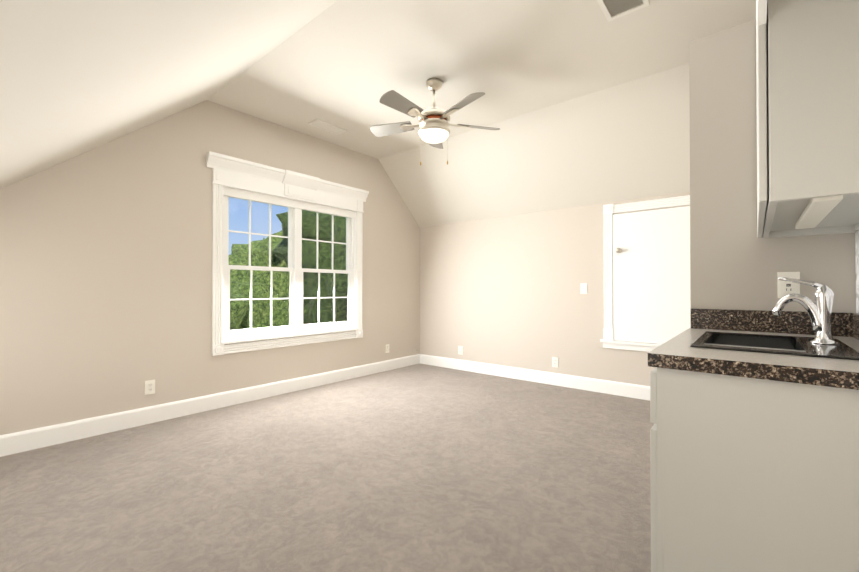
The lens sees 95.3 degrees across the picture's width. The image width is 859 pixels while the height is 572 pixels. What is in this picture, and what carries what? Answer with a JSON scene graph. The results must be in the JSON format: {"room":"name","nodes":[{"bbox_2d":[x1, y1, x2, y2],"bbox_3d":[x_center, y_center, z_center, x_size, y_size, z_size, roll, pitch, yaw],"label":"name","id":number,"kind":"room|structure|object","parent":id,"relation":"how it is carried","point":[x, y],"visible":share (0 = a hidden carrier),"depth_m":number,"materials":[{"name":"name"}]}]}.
{"room":"attic bonus room","nodes":[
{"label":"attic bonus room","id":0,"kind":"room"},
{"bbox_2d":[0,100,419,434],"bbox_3d":[-1.831,-0.498,4.016,0.150,3.300,5.390,0,-1,40],"label":"wall","id":1,"kind":"structure","parent":0,"point":[106,279],"depth_m":3.28,"materials":[{"name":"beige paint"}]},
{"bbox_2d":[145,380,154,394],"bbox_3d":[-2.336,0.846,3.276,0.008,0.116,0.072,0,-1,40],"label":"outlet","id":2,"kind":"object","parent":1,"relation":"attached to","point":[148,386],"visible":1,"depth_m":3.27,"materials":[{"name":"white plastic"}]},
{"bbox_2d":[0,354,419,456],"bbox_3d":[-1.768,1.081,3.952,0.016,0.140,5.090,0,-1,40],"label":"baseboard","id":3,"kind":"structure","parent":1,"relation":"attached to","point":[25,440],"depth_m":3.38,"materials":[{"name":"white wood"}]},
{"bbox_2d":[206,151,368,355],"bbox_3d":[-1.475,-0.288,4.372,0.240,1.884,1.919,0,-1,40],"label":"window unit","id":4,"kind":"structure","parent":1,"relation":"in","point":[295,269],"depth_m":4.22,"materials":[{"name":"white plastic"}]},
{"bbox_2d":[385,344,388,352],"bbox_3d":[-0.578,0.861,5.390,0.008,0.116,0.072,0,-1,40],"label":"outlet","id":5,"kind":"object","parent":1,"relation":"attached to","point":[386,348],"visible":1,"depth_m":5.38,"materials":[{"name":"white plastic"}]},
{"bbox_2d":[0,364,653,571],"bbox_3d":[-0.141,1.192,2.600,4.545,0.100,5.390,0,-1,40],"label":"floor","id":6,"kind":"structure","parent":0,"point":[421,468],"depth_m":2.23,"materials":[{"name":"carpet"}]},
{"bbox_2d":[648,231,858,571],"bbox_3d":[1.286,0.451,1.509,0.648,1.370,1.068,0,-1,40],"label":"kitchenette","id":7,"kind":"object","parent":6,"relation":"on","point":[754,440],"visible":1,"depth_m":1.16,"materials":[{"name":"grey wood"}]},
{"bbox_2d":[648,328,858,389],"bbox_3d":[1.296,0.244,1.502,0.617,0.044,1.068,0,-1,40],"label":"countertop","id":8,"kind":"structure","parent":7,"relation":"on","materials":[{"name":"stone"}]},
{"bbox_2d":[690,331,858,359],"bbox_3d":[1.301,0.299,1.505,0.440,0.173,0.596,0,-1,40],"label":"sink","id":9,"kind":"object","parent":7,"relation":"in","point":[813,347],"depth_m":1.48,"materials":[{"name":"black"}]},
{"bbox_2d":[772,277,838,344],"bbox_3d":[1.427,0.089,1.493,0.186,0.249,0.080,0,-1,40],"label":"faucet","id":10,"kind":"object","parent":7,"relation":"on","point":[819,312],"depth_m":1.46,"materials":[{"name":"silver metal"}]},
{"bbox_2d":[0,0,755,226],"bbox_3d":[-0.141,-1.166,2.616,4.645,2.386,6.290,0,-1,40],"label":"ceiling","id":11,"kind":"structure","parent":0,"point":[582,102],"depth_m":2.92,"materials":[{"name":"beige paint"}]},
{"bbox_2d":[308,119,346,134],"bbox_3d":[-1.097,-1.713,4.228,0.170,0.008,0.380,0,-1,40],"label":"ceiling vent","id":12,"kind":"object","parent":11,"relation":"in","point":[325,126],"visible":1,"depth_m":4.21,"materials":[{"name":"metal"}]},
{"bbox_2d":[370,78,499,164],"bbox_3d":[0.013,-1.369,3.272,1.144,0.708,1.103,0,-1,40],"label":"ceiling fan","id":13,"kind":"object","parent":11,"relation":"hanging from","point":[433,125],"visible":1,"depth_m":3.21,"materials":[{"name":"silver metal"}]},
{"bbox_2d":[597,0,649,21],"bbox_3d":[1.124,-1.727,2.316,0.240,0.008,0.420,0,-1,40],"label":"ceiling vent","id":14,"kind":"object","parent":11,"relation":"in","point":[613,9],"visible":1,"depth_m":2.42,"materials":[{"name":"silver metal"}]},
{"bbox_2d":[420,192,689,385],"bbox_3d":[1.534,-0.019,4.623,4.545,2.350,0.150,0,-1,40],"label":"wall","id":15,"kind":"structure","parent":0,"point":[504,291],"depth_m":4.82,"materials":[{"name":"beige paint"}]},
{"bbox_2d":[458,346,462,354],"bbox_3d":[0.428,0.892,5.433,0.072,0.116,0.008,0,-1,40],"label":"outlet","id":16,"kind":"object","parent":15,"relation":"attached to","point":[460,351],"visible":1,"depth_m":5.43,"materials":[{"name":"white plastic"}]},
{"bbox_2d":[420,354,649,400],"bbox_3d":[1.256,1.087,4.738,3.600,0.140,0.016,0,-1,40],"label":"baseboard","id":17,"kind":"structure","parent":15,"relation":"attached to","point":[636,391],"depth_m":4.62,"materials":[{"name":"white wood"}]},
{"bbox_2d":[552,357,557,367],"bbox_3d":[1.466,0.890,4.570,0.072,0.116,0.008,0,-1,40],"label":"outlet","id":18,"kind":"object","parent":15,"relation":"attached to","point":[555,362],"visible":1,"depth_m":4.57,"materials":[{"name":"white plastic"}]},
{"bbox_2d":[581,283,586,293],"bbox_3d":[1.716,0.028,4.362,0.072,0.116,0.018,0,-1,40],"label":"light switch","id":19,"kind":"object","parent":15,"relation":"attached to","point":[583,288],"visible":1,"depth_m":4.36,"materials":[{"name":"white plastic"}]},
{"bbox_2d":[600,195,689,351],"bbox_3d":[2.236,-0.107,3.913,1.005,1.535,0.045,0,-1,40],"label":"door frame","id":20,"kind":"structure","parent":15,"relation":"attached to","point":[609,211],"depth_m":4.16,"materials":[{"name":"white wood"}]},
{"bbox_2d":[613,206,690,343],"bbox_3d":[2.246,-0.094,3.924,0.759,1.334,0.013,0,-1,40],"label":"door","id":21,"kind":"structure","parent":15,"relation":"in","point":[651,283],"depth_m":3.93,"materials":[{"name":"white wood"}]},
{"bbox_2d":[689,19,857,312],"bbox_3d":[2.268,-0.088,2.660,0.625,2.460,1.950,0,-1,40],"label":"wall","id":22,"kind":"structure","parent":0,"point":[736,263],"depth_m":1.99,"materials":[{"name":"beige paint"}]},
{"bbox_2d":[777,272,799,297],"bbox_3d":[1.702,-0.004,1.857,0.078,0.125,0.009,0,-1,40],"label":"outlet","id":23,"kind":"object","parent":22,"relation":"attached to","point":[785,288],"visible":0.77,"depth_m":1.86,"materials":[{"name":"white plastic"}]},
{"label":"outside","id":24,"kind":"structure","parent":0,"visible":0},
{"bbox_2d":[229,210,347,329],"bbox_3d":[-11.433,0.281,15.964,29.800,10.285,50.000,0,-1,40],"label":"trees","id":25,"kind":"object","parent":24,"point":[241,280],"depth_m":8.62,"materials":[{"name":"green plant"}]},
{"bbox_3d":[1.549,-0.518,1.207,0.150,3.300,5.390,0,-1,40],"label":"wall","id":26,"kind":"structure","parent":0,"visible":0},
{"bbox_2d":[756,0,858,231],"bbox_3d":[1.250,-0.773,1.233,0.336,1.073,0.543,0,-1,40],"label":"upper cabinet","id":27,"kind":"object","parent":26,"relation":"attached to","point":[807,82],"depth_m":1.07,"materials":[{"name":"grey wood"}]},
{"bbox_2d":[757,224,858,237],"bbox_3d":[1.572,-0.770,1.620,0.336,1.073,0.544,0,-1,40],"label":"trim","id":28,"kind":"structure","parent":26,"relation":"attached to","point":[828,228],"depth_m":1.79,"materials":[{"name":"grey wood"}]},
{"bbox_2d":[795,195,842,228],"bbox_3d":[1.358,-0.255,1.382,0.060,0.025,0.677,0,-1,40],"label":"light","id":29,"kind":"object","parent":28,"relation":"attached to","point":[812,211],"depth_m":1.29,"materials":[{"name":"white"}]}
]}

